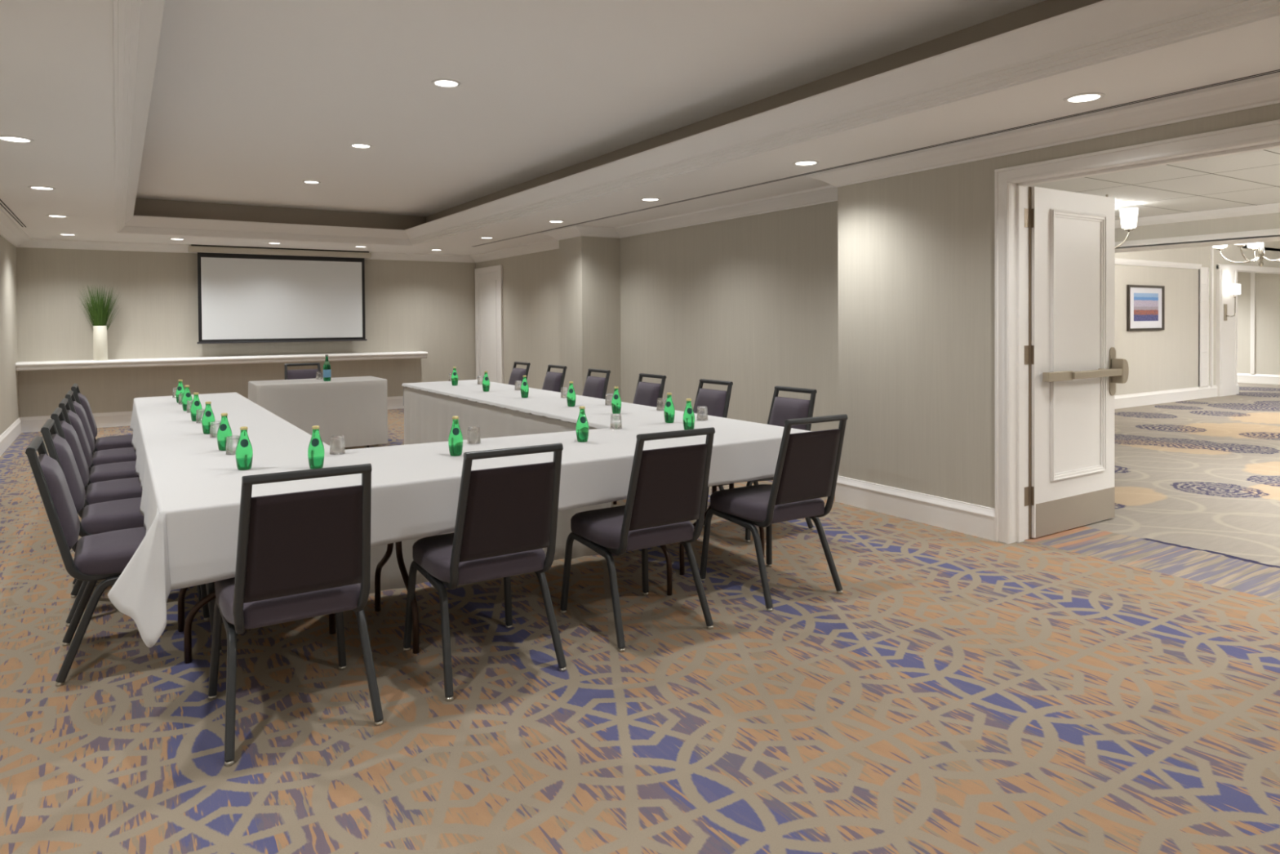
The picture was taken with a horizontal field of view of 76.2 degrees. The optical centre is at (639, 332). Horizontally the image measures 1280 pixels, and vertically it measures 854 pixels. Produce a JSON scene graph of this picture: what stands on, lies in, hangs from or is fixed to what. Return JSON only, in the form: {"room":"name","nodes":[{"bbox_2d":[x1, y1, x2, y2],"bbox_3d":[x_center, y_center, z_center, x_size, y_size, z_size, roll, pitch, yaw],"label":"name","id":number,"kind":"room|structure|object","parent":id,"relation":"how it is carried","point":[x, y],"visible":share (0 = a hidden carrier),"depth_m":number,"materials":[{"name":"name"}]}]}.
{"room":"hotel conference room","nodes":[
{"label":"hotel conference room","id":0,"kind":"room"},
{"bbox_2d":[0,235,19,435],"bbox_3d":[-3.537,0.051,3.435,0.150,2.550,16.300,-1,1,-33],"label":"wall","id":1,"kind":"structure","parent":0,"point":[9,376],"depth_m":9.31,"materials":[{"name":"beige paint"}]},
{"bbox_2d":[0,417,21,456],"bbox_3d":[-3.455,1.229,3.499,0.023,0.192,16.000,-1,1,-33],"label":"baseboard","id":2,"kind":"structure","parent":1,"relation":"attached to","point":[9,436],"depth_m":9.17,"materials":[{"name":"white paint"}]},
{"bbox_2d":[16,247,475,417],"bbox_3d":[-5.223,-0.058,11.945,6.195,2.550,0.150,-1,1,-33],"label":"wall","id":3,"kind":"structure","parent":0,"point":[411,305],"depth_m":11.12,"materials":[{"name":"beige paint"}]},
{"bbox_2d":[19,395,404,432],"bbox_3d":[-5.231,1.123,11.849,6.045,0.192,0.023,-1,1,-33],"label":"baseboard","id":4,"kind":"structure","parent":3,"relation":"attached to","point":[32,424],"depth_m":10.71,"materials":[{"name":"white"}]},
{"bbox_2d":[15,351,427,370],"bbox_3d":[-5.543,0.386,11.450,5.110,0.100,0.345,-1,1,-33],"label":"wall shelf","id":5,"kind":"object","parent":3,"relation":"attached to","point":[162,362],"visible":1,"depth_m":11.07,"materials":[{"name":"white"}]},
{"bbox_2d":[93,325,107,359],"bbox_3d":[-6.954,0.138,10.511,0.156,0.443,0.156,-1,1,-33],"label":"vase","id":6,"kind":"object","parent":5,"relation":"on","point":[100,343],"visible":0.99,"depth_m":10.45,"materials":[{"name":"beige ceramic"}]},
{"bbox_2d":[79,285,121,330],"bbox_3d":[-6.958,-0.159,10.505,0.489,0.918,0.285,-1,1,-33],"label":"ornamental grass","id":7,"kind":"object","parent":6,"relation":"in","point":[100,317],"depth_m":10.47,"materials":[{"name":"green plant"}]},
{"bbox_2d":[559,235,621,399],"bbox_3d":[-0.597,-0.059,9.713,0.515,2.550,0.560,-1,1,-33],"label":"wall column","id":8,"kind":"structure","parent":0,"point":[589,267],"depth_m":9.50,"materials":[{"name":"beige paint"}]},
{"bbox_2d":[0,382,1279,853],"bbox_3d":[5.678,1.233,8.966,21.600,0.100,16.950,-1,1,-33],"label":"floor","id":9,"kind":"structure","parent":0,"point":[959,693],"depth_m":2.90,"materials":[{"name":"carpet"}]},
{"bbox_2d":[50,407,142,586],"bbox_3d":[-2.849,0.859,4.513,0.637,0.894,0.482,-1,1,-33],"label":"banquet chair","id":10,"kind":"object","parent":9,"relation":"on","point":[122,488],"visible":0.32,"depth_m":4.32,"materials":[{"name":"grey"}]},
{"bbox_2d":[58,398,139,485],"bbox_3d":[-3.210,0.854,5.077,0.637,0.894,0.482,-1,1,-33],"label":"banquet chair","id":11,"kind":"object","parent":9,"relation":"on","point":[126,469],"visible":0.25,"depth_m":4.88,"materials":[{"name":"grey fabric"}]},
{"bbox_2d":[65,390,136,467],"bbox_3d":[-3.588,0.848,5.667,0.637,0.894,0.482,-1,1,-33],"label":"banquet chair","id":12,"kind":"object","parent":9,"relation":"on","point":[126,454],"visible":0.2,"depth_m":5.47,"materials":[{"name":"grey"}]},
{"bbox_2d":[71,383,133,453],"bbox_3d":[-4.020,0.841,6.340,0.637,0.894,0.482,-1,1,-33],"label":"banquet chair","id":13,"kind":"object","parent":9,"relation":"on","point":[118,441],"visible":0.23,"depth_m":6.14,"materials":[{"name":"grey fabric"}]},
{"bbox_2d":[40,418,201,626],"bbox_3d":[-2.498,0.864,3.966,0.637,0.894,0.482,-1,1,-33],"label":"banquet chair","id":14,"kind":"object","parent":9,"relation":"on","point":[124,513],"visible":0.46,"depth_m":3.76,"materials":[{"name":"grey fabric"}]},
{"bbox_2d":[25,435,222,686],"bbox_3d":[-2.112,0.870,3.364,0.637,0.894,0.482,-1,1,-33],"label":"banquet chair","id":15,"kind":"object","parent":9,"relation":"on","point":[104,555],"visible":0.7,"depth_m":3.15,"materials":[{"name":"grey fabric"}]},
{"bbox_2d":[177,586,335,663],"bbox_3d":[-1.681,0.947,3.564,0.730,0.728,1.600,-1,1,-33],"label":"folding table","id":16,"kind":"object","parent":9,"relation":"on","point":[185,625],"visible":0.17,"depth_m":3.27,"materials":[{"name":"brown metal"}]},
{"bbox_2d":[208,463,383,766],"bbox_3d":[-1.192,0.872,2.803,0.482,0.894,0.637,-1,1,-33],"label":"banquet chair","id":17,"kind":"object","parent":9,"relation":"on","point":[300,555],"visible":0.98,"depth_m":2.60,"materials":[{"name":"grey fabric"}]},
{"bbox_2d":[284,362,321,379],"bbox_3d":[-3.672,0.801,9.023,0.482,0.894,0.637,-1,1,-33],"label":"banquet chair","id":18,"kind":"object","parent":9,"relation":"on","point":[306,373],"visible":0.12,"depth_m":9.22,"materials":[{"name":"grey"}]},
{"bbox_2d":[403,443,566,701],"bbox_3d":[-0.612,0.862,3.218,0.482,0.894,0.637,-1,1,-32],"label":"banquet chair","id":19,"kind":"object","parent":9,"relation":"on","point":[506,517],"visible":1,"depth_m":3.02,"materials":[{"name":"grey fabric"}]},
{"bbox_2d":[508,361,530,386],"bbox_3d":[-1.576,0.786,8.999,0.637,0.894,0.482,-1,1,-33],"label":"banquet chair","id":20,"kind":"object","parent":9,"relation":"on","point":[516,378],"visible":0.07,"depth_m":9.07,"materials":[{"name":"grey fabric"}]},
{"bbox_2d":[374,541,672,653],"bbox_3d":[-0.544,0.934,3.913,1.520,0.728,0.800,-1,1,-33],"label":"folding table","id":21,"kind":"object","parent":9,"relation":"on","point":[415,640],"visible":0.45,"depth_m":3.62,"materials":[{"name":"brown metal"}]},
{"bbox_2d":[107,379,811,647],"bbox_3d":[-1.653,0.740,5.558,3.266,0.398,5.259,-1,1,-33],"label":"tablecloth","id":22,"kind":"object","parent":21,"relation":"on","point":[191,488],"visible":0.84,"depth_m":3.59,"materials":[{"name":"white fabric"}]},
{"bbox_2d":[107,507,171,647],"bbox_3d":[-1.599,0.783,2.706,0.158,0.392,0.380,-1,1,-11],"label":"drape","id":23,"kind":"object","parent":22,"relation":"hanging from","point":[141,592],"depth_m":2.58,"materials":[{"name":"white fabric"}]},
{"bbox_2d":[175,379,184,403],"bbox_3d":[-3.537,0.454,6.278,0.066,0.178,0.066,-1,1,-12],"label":"water bottle","id":24,"kind":"object","parent":22,"relation":"on","point":[180,392],"visible":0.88,"depth_m":6.25,"materials":[{"name":"green glass"}]},
{"bbox_2d":[182,385,192,410],"bbox_3d":[-3.165,0.460,5.702,0.066,0.178,0.066,0,1,44],"label":"water bottle","id":25,"kind":"object","parent":22,"relation":"on","point":[187,399],"visible":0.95,"depth_m":5.68,"materials":[{"name":"green glass"}]},
{"bbox_2d":[190,392,202,421],"bbox_3d":[-2.771,0.466,5.094,0.066,0.178,0.066,-1,1,-40],"label":"water bottle","id":26,"kind":"object","parent":22,"relation":"on","point":[196,410],"visible":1,"depth_m":5.07,"materials":[{"name":"green glass"}]},
{"bbox_2d":[201,401,215,434],"bbox_3d":[-2.384,0.471,4.505,0.066,0.178,0.066,-1,1,-27],"label":"water bottle","id":27,"kind":"object","parent":22,"relation":"on","point":[208,421],"visible":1,"depth_m":4.49,"materials":[{"name":"green glass"}]},
{"bbox_2d":[217,413,232,450],"bbox_3d":[-1.995,0.477,3.917,0.066,0.178,0.066,-1,1,-12],"label":"water bottle","id":28,"kind":"object","parent":22,"relation":"on","point":[224,436],"visible":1,"depth_m":3.90,"materials":[{"name":"green glass"}]},
{"bbox_2d":[235,426,253,470],"bbox_3d":[-1.648,0.482,3.397,0.066,0.178,0.066,-1,1,-30],"label":"water bottle","id":29,"kind":"object","parent":22,"relation":"on","point":[244,451],"visible":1,"depth_m":3.38,"materials":[{"name":"green glass"}]},
{"bbox_2d":[307,425,324,469],"bbox_3d":[-1.352,0.480,3.406,0.066,0.178,0.066,-1,1,-13],"label":"water bottle","id":30,"kind":"object","parent":22,"relation":"on","point":[316,452],"visible":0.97,"depth_m":3.38,"materials":[{"name":"green glass"}]},
{"bbox_2d":[451,366,457,385],"bbox_3d":[-1.772,0.420,7.800,0.066,0.178,0.066,-1,1,-17],"label":"water bottle","id":31,"kind":"object","parent":22,"relation":"on","point":[454,376],"visible":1,"depth_m":7.78,"materials":[{"name":"green glass"}]},
{"bbox_2d":[448,416,462,456],"bbox_3d":[-0.839,0.472,3.713,0.066,0.178,0.066,-1,1,-17],"label":"water bottle","id":32,"kind":"object","parent":22,"relation":"on","point":[455,437],"visible":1,"depth_m":3.69,"materials":[{"name":"green glass"}]},
{"bbox_2d":[482,370,489,391],"bbox_3d":[-1.341,0.427,7.103,0.066,0.178,0.066,-1,1,-23],"label":"water bottle","id":33,"kind":"object","parent":22,"relation":"on","point":[486,382],"visible":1,"depth_m":7.08,"materials":[{"name":"green glass"}]},
{"bbox_2d":[368,502,611,593],"bbox_3d":[-0.797,0.925,4.299,1.471,0.684,0.044,-1,1,-30],"label":"table skirt","id":34,"kind":"object","parent":22,"relation":"hanging from","point":[391,577],"visible":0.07,"depth_m":4.08,"materials":[{"name":"beige fabric"}]},
{"bbox_2d":[404,386,612,506],"bbox_3d":[-0.955,0.893,6.635,0.814,0.684,4.149,-1,1,-33],"label":"table skirt","id":35,"kind":"object","parent":22,"relation":"attached to","point":[428,416],"visible":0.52,"depth_m":6.72,"materials":[{"name":"beige fabric"}]},
{"bbox_2d":[520,375,528,397],"bbox_3d":[-0.919,0.433,6.500,0.066,0.178,0.066,-1,1,-13],"label":"water bottle","id":36,"kind":"object","parent":22,"relation":"on","point":[524,387],"visible":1,"depth_m":6.48,"materials":[{"name":"green glass"}]},
{"bbox_2d":[566,381,576,406],"bbox_3d":[-0.489,0.439,5.814,0.066,0.178,0.066,0,1,-2],"label":"water bottle","id":37,"kind":"object","parent":22,"relation":"on","point":[571,396],"visible":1,"depth_m":5.79,"materials":[{"name":"green glass"}]},
{"bbox_2d":[575,405,588,442],"bbox_3d":[-0.291,0.462,4.112,0.066,0.178,0.066,-1,1,-15],"label":"water bottle","id":38,"kind":"object","parent":22,"relation":"on","point":[582,424],"visible":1,"depth_m":4.09,"materials":[{"name":"green glass"}]},
{"bbox_2d":[611,386,621,413],"bbox_3d":[-0.154,0.444,5.333,0.066,0.178,0.066,0,1,3],"label":"water bottle","id":39,"kind":"object","parent":22,"relation":"on","point":[615,401],"visible":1,"depth_m":5.31,"materials":[{"name":"green glass"}]},
{"bbox_2d":[663,392,675,422],"bbox_3d":[0.175,0.448,4.850,0.066,0.178,0.066,0,1,18],"label":"water bottle","id":40,"kind":"object","parent":22,"relation":"on","point":[668,411],"visible":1,"depth_m":4.83,"materials":[{"name":"green glass"}]},
{"bbox_2d":[683,398,694,430],"bbox_3d":[0.268,0.453,4.481,0.066,0.178,0.066,-1,1,-8],"label":"water bottle","id":41,"kind":"object","parent":22,"relation":"on","point":[688,415],"visible":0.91,"depth_m":4.46,"materials":[{"name":"green glass"}]},
{"bbox_2d":[542,364,567,392],"bbox_3d":[-1.107,0.793,8.266,0.637,0.894,0.482,-1,1,-33],"label":"banquet chair","id":42,"kind":"object","parent":9,"relation":"on","point":[553,381],"visible":0.13,"depth_m":8.32,"materials":[{"name":"grey fabric"}]},
{"bbox_2d":[582,368,610,399],"bbox_3d":[-0.637,0.800,7.534,0.637,0.894,0.482,-1,1,-33],"label":"banquet chair","id":43,"kind":"object","parent":9,"relation":"on","point":[594,386],"visible":0.09,"depth_m":7.59,"materials":[{"name":"grey fabric"}]},
{"bbox_2d":[560,426,715,652],"bbox_3d":[-0.005,0.851,3.640,0.482,0.894,0.637,-1,1,-32],"label":"banquet chair","id":44,"kind":"object","parent":9,"relation":"on","point":[668,486],"visible":1,"depth_m":3.46,"materials":[{"name":"grey fabric"}]},
{"bbox_2d":[632,373,666,407],"bbox_3d":[-0.146,0.808,6.768,0.637,0.894,0.482,-1,1,-33],"label":"banquet chair","id":45,"kind":"object","parent":9,"relation":"on","point":[646,393],"visible":0.12,"depth_m":6.83,"materials":[{"name":"grey fabric"}]},
{"bbox_2d":[559,419,764,574],"bbox_3d":[0.173,0.915,4.925,0.740,0.728,1.610,-1,1,-33],"label":"folding table","id":46,"kind":"object","parent":9,"relation":"on","point":[682,569],"visible":0.09,"depth_m":4.42,"materials":[{"name":"brown metal"}]},
{"bbox_2d":[693,378,733,490],"bbox_3d":[0.323,0.815,6.035,0.637,0.894,0.482,-1,1,-33],"label":"banquet chair","id":47,"kind":"object","parent":9,"relation":"on","point":[714,402],"visible":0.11,"depth_m":6.10,"materials":[{"name":"grey fabric"}]},
{"bbox_2d":[702,386,817,542],"bbox_3d":[0.787,0.822,5.311,0.637,0.894,0.482,-1,1,-33],"label":"banquet chair","id":48,"kind":"object","parent":9,"relation":"on","point":[782,408],"visible":0.21,"depth_m":5.37,"materials":[{"name":"grey fabric"}]},
{"bbox_2d":[699,413,848,611],"bbox_3d":[0.673,0.840,4.089,0.482,0.894,0.637,-1,1,-32],"label":"banquet chair","id":49,"kind":"object","parent":9,"relation":"on","point":[807,467],"visible":1,"depth_m":3.91,"materials":[{"name":"grey"}]},
{"bbox_3d":[-3.415,0.887,8.670,1.220,0.728,0.610,-1,1,-33],"label":"folding table","id":50,"kind":"object","parent":9,"relation":"on","visible":0},
{"bbox_2d":[248,376,387,448],"bbox_3d":[-3.411,0.853,8.666,1.336,0.687,0.721,-1,1,-33],"label":"tablecloth","id":51,"kind":"object","parent":50,"relation":"on","point":[348,411],"visible":0.77,"depth_m":8.44,"materials":[{"name":"white fabric"}]},
{"bbox_2d":[323,354,331,381],"bbox_3d":[-3.268,0.372,8.516,0.078,0.276,0.078,-1,1,-33],"label":"water bottle","id":52,"kind":"object","parent":51,"relation":"on","point":[326,366],"visible":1,"depth_m":8.49,"materials":[{"name":"green glass"}]},
{"bbox_2d":[0,0,1279,255],"bbox_3d":[-0.939,-1.428,5.086,6.345,0.575,16.300,-1,1,-33],"label":"ceiling","id":53,"kind":"structure","parent":0,"point":[251,101],"depth_m":4.94,"materials":[{"name":"white paint"}]},
{"bbox_2d":[0,198,26,226],"bbox_3d":[-4.545,-1.120,5.504,0.048,0.004,8.190,-1,1,-33],"label":"ceiling vent","id":54,"kind":"object","parent":53,"relation":"in","point":[2,203],"visible":1,"depth_m":7.85,"materials":[{"name":"grey metal"}]},
{"bbox_2d":[0,135,34,142],"bbox_3d":[-3.611,-1.114,4.712,0.180,0.006,0.180,-1,1,-33],"label":"recessed light","id":55,"kind":"object","parent":53,"relation":"in","point":[6,138],"visible":1,"depth_m":4.71,"materials":[{"name":"white glass"}]},
{"bbox_2d":[27,186,55,190],"bbox_3d":[-4.693,-1.130,6.401,0.180,0.006,0.180,-1,1,-33],"label":"recessed light","id":56,"kind":"object","parent":53,"relation":"in","point":[42,188],"visible":1,"depth_m":6.40,"materials":[{"name":"white glass"}]},
{"bbox_2d":[46,214,68,217],"bbox_3d":[-5.760,-1.146,8.066,0.180,0.006,0.180,-1,1,-33],"label":"recessed light","id":57,"kind":"object","parent":53,"relation":"in","point":[50,215],"visible":1,"depth_m":8.04,"materials":[{"name":"white"}]},
{"bbox_2d":[58,233,76,235],"bbox_3d":[-6.813,-1.162,9.709,0.180,0.006,0.180,-1,1,-33],"label":"recessed light","id":58,"kind":"object","parent":53,"relation":"in","point":[59,233],"visible":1,"depth_m":9.71,"materials":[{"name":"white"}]},
{"bbox_2d":[168,238,185,239],"bbox_3d":[-5.857,-1.178,10.322,0.180,0.006,0.180,-1,1,-33],"label":"recessed light","id":59,"kind":"object","parent":53,"relation":"in","point":[169,238],"visible":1,"depth_m":10.30,"materials":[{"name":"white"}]},
{"bbox_2d":[266,242,280,244],"bbox_3d":[-4.901,-1.193,10.934,0.180,0.006,0.180,-1,1,-33],"label":"recessed light","id":60,"kind":"object","parent":53,"relation":"in","point":[267,242],"visible":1,"depth_m":10.90,"materials":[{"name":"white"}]},
{"bbox_2d":[188,244,371,343],"bbox_3d":[-5.114,-0.531,11.749,2.420,1.350,0.130,-1,1,-33],"label":"projection screen","id":61,"kind":"object","parent":53,"relation":"hanging from","point":[246,294],"visible":1,"depth_m":11.70,"materials":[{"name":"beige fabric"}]},
{"bbox_2d":[302,180,320,183],"bbox_3d":[-3.482,-1.591,8.645,0.180,0.006,0.180,-1,1,-33],"label":"recessed light","id":62,"kind":"object","parent":53,"relation":"in","point":[304,181],"visible":1,"depth_m":8.64,"materials":[{"name":"white glass"}]},
{"bbox_2d":[349,143,372,148],"bbox_3d":[-2.359,-1.573,6.894,0.180,0.006,0.180,-1,1,-33],"label":"recessed light","id":63,"kind":"object","parent":53,"relation":"in","point":[354,145],"visible":1,"depth_m":6.88,"materials":[{"name":"white glass"}]},
{"bbox_2d":[431,79,461,88],"bbox_3d":[-1.213,-1.556,5.105,0.180,0.006,0.180,-1,1,-33],"label":"recessed light","id":64,"kind":"object","parent":53,"relation":"in","point":[448,83],"visible":1,"depth_m":5.10,"materials":[{"name":"white"}]},
{"bbox_2d":[480,236,493,238],"bbox_3d":[-1.961,-1.207,10.432,0.180,0.006,0.180,-1,1,-33],"label":"recessed light","id":65,"kind":"object","parent":53,"relation":"in","point":[481,237],"visible":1,"depth_m":10.43,"materials":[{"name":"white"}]},
{"bbox_2d":[547,220,564,222],"bbox_3d":[-0.904,-1.191,8.783,0.180,0.006,0.180,-1,1,-33],"label":"recessed light","id":66,"kind":"object","parent":53,"relation":"in","point":[550,221],"visible":1,"depth_m":8.78,"materials":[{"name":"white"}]},
{"bbox_2d":[640,197,660,200],"bbox_3d":[0.091,-1.175,7.230,0.180,0.006,0.180,-1,1,-33],"label":"recessed light","id":67,"kind":"object","parent":53,"relation":"in","point":[645,198],"visible":1,"depth_m":7.22,"materials":[{"name":"white"}]},
{"bbox_2d":[112,0,1279,245],"bbox_3d":[-0.982,-1.223,4.739,3.996,0.196,14.020,-1,1,-33],"label":"trim","id":68,"kind":"structure","parent":53,"relation":"attached to","point":[1104,31],"depth_m":4.25,"materials":[{"name":"white paint"}]},
{"bbox_2d":[792,160,819,165],"bbox_3d":[1.138,-1.160,5.596,0.180,0.006,0.180,-1,1,-33],"label":"recessed light","id":69,"kind":"object","parent":53,"relation":"in","point":[805,162],"visible":1,"depth_m":5.59,"materials":[{"name":"white glass"}]},
{"bbox_2d":[472,68,1279,246],"bbox_3d":[1.415,-1.165,5.718,0.048,0.004,14.120,-1,1,-33],"label":"ceiling vent","id":70,"kind":"object","parent":53,"relation":"in","point":[1278,69],"visible":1,"depth_m":4.82,"materials":[{"name":"grey metal"}]},
{"bbox_2d":[1063,92,1105,102],"bbox_3d":[2.170,-1.144,3.987,0.180,0.006,0.180,-1,1,-33],"label":"recessed light","id":71,"kind":"object","parent":53,"relation":"in","point":[1090,96],"visible":1,"depth_m":3.98,"materials":[{"name":"white glass"}]},
{"bbox_2d":[475,200,838,431],"bbox_3d":[-0.393,-0.065,10.010,0.150,2.550,8.320,-1,1,-33],"label":"wall","id":72,"kind":"structure","parent":0,"point":[751,302],"depth_m":8.02,"materials":[{"name":"beige paint"}]},
{"bbox_2d":[475,264,503,383],"bbox_3d":[-2.406,0.072,12.985,0.034,2.220,1.080,-1,1,-33],"label":"door","id":73,"kind":"structure","parent":72,"relation":"in","point":[489,338],"depth_m":12.94,"materials":[{"name":"white wood"}]},
{"bbox_2d":[837,102,1279,508],"bbox_3d":[3.707,0.004,3.136,0.665,2.550,7.680,-1,1,-33],"label":"wall","id":74,"kind":"structure","parent":0,"point":[916,264],"depth_m":5.36,"materials":[{"name":"beige paint"}]},
{"bbox_2d":[0,71,1279,262],"bbox_3d":[-0.936,-1.089,5.091,6.045,0.103,16.000,-1,1,-33],"label":"trim","id":75,"kind":"structure","parent":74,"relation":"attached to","point":[1261,91],"depth_m":5.30,"materials":[{"name":"white paint"}]},
{"bbox_2d":[835,474,995,540],"bbox_3d":[0.035,1.130,8.734,0.538,0.192,8.670,-1,1,-33],"label":"baseboard","id":76,"kind":"structure","parent":74,"relation":"attached to","point":[972,519],"depth_m":5.41,"materials":[{"name":"white"}]},
{"bbox_2d":[1024,186,1128,537],"bbox_3d":[2.761,0.170,5.181,1.019,2.158,0.158,-1,1,-31],"label":"door","id":77,"kind":"structure","parent":74,"relation":"in","point":[1074,369],"depth_m":5.16,"materials":[{"name":"white wood"}]},
{"bbox_2d":[994,119,1279,543],"bbox_3d":[2.784,0.150,4.131,0.232,2.243,2.026,-1,1,-33],"label":"trim","id":78,"kind":"structure","parent":74,"relation":"attached to","point":[1011,184],"depth_m":4.87,"materials":[{"name":"white wood"}]},
{"bbox_2d":[1029,147,1279,219],"bbox_3d":[5.466,-1.263,4.886,5.190,0.050,10.350,-1,1,-33],"label":"ceiling","id":79,"kind":"structure","parent":0,"point":[1250,178],"depth_m":6.99,"materials":[{"name":"tile"}]},
{"bbox_2d":[1115,208,1138,248],"bbox_3d":[4.574,-1.026,8.347,0.840,0.510,0.840,-1,1,-33],"label":"chandelier","id":80,"kind":"object","parent":79,"relation":"hanging from","point":[1128,216],"visible":0.12,"depth_m":8.09,"materials":[{"name":"white glass"}]},
{"bbox_2d":[1114,240,1279,395],"bbox_3d":[6.822,-0.418,12.000,14.155,3.100,0.150,-1,1,-33],"label":"wall","id":81,"kind":"structure","parent":0,"point":[1166,359],"depth_m":12.93,"materials":[{"name":"beige paint"}]},
{"bbox_2d":[1126,284,1164,330],"bbox_3d":[7.745,-0.372,12.484,1.080,0.690,0.030,-1,1,-33],"label":"framed picture","id":82,"kind":"object","parent":81,"relation":"attached to","point":[1145,304],"visible":1,"depth_m":12.47,"materials":[{"name":"brown"}]},
{"bbox_2d":[1133,293,1158,320],"bbox_3d":[7.752,-0.385,12.491,0.740,0.425,0.002,-1,1,-33],"label":"print","id":83,"kind":"object","parent":82,"relation":"attached to","point":[1145,304],"depth_m":12.49},
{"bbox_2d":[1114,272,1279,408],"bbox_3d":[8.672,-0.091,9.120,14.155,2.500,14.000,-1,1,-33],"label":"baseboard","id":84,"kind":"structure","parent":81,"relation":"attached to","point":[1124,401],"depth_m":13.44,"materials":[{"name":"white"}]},
{"bbox_2d":[1115,245,1279,396],"bbox_3d":[6.832,-0.243,11.989,14.155,2.750,0.260,-1,1,-33],"label":"trim","id":85,"kind":"structure","parent":81,"relation":"attached to","point":[1226,352],"depth_m":13.73,"materials":[{"name":"white"}]},
{"bbox_2d":[1115,202,1279,253],"bbox_3d":[7.846,-1.109,6.413,0.600,0.335,10.350,-1,1,-33],"label":"trim","id":86,"kind":"structure","parent":81,"relation":"attached to","point":[1273,234],"depth_m":8.78,"materials":[{"name":"white paint"}]},
{"bbox_2d":[1223,283,1240,320],"bbox_3d":[10.007,-0.506,13.789,0.280,0.620,0.150,-1,1,-33],"label":"wall sconce","id":87,"kind":"object","parent":81,"relation":"attached to","point":[1233,289],"visible":1,"depth_m":13.74,"materials":[{"name":"silver metal"}]},
{"bbox_2d":[1115,212,1279,241],"bbox_3d":[7.861,-1.304,6.421,0.500,0.685,10.350,-1,1,-33],"label":"beam","id":88,"kind":"structure","parent":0,"point":[1272,220],"depth_m":8.78,"materials":[{"name":"beige paint"}]},
{"bbox_2d":[1236,271,1279,374],"bbox_3d":[14.692,-0.488,12.975,0.150,3.100,14.000,-1,1,-33],"label":"wall","id":89,"kind":"structure","parent":0,"point":[1267,323],"depth_m":16.34,"materials":[{"name":"beige paint"}]},
{"bbox_3d":[10.853,-1.551,10.504,8.950,0.250,14.000,-1,1,-33],"label":"ceiling","id":90,"kind":"structure","parent":0,"visible":0},
{"bbox_2d":[1212,242,1279,266],"bbox_3d":[7.636,-1.199,10.068,0.975,0.795,0.982,-1,1,-33],"label":"chandelier","id":91,"kind":"object","parent":90,"relation":"hanging from","point":[1260,246],"visible":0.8,"depth_m":10.07,"materials":[{"name":"silver metal"}]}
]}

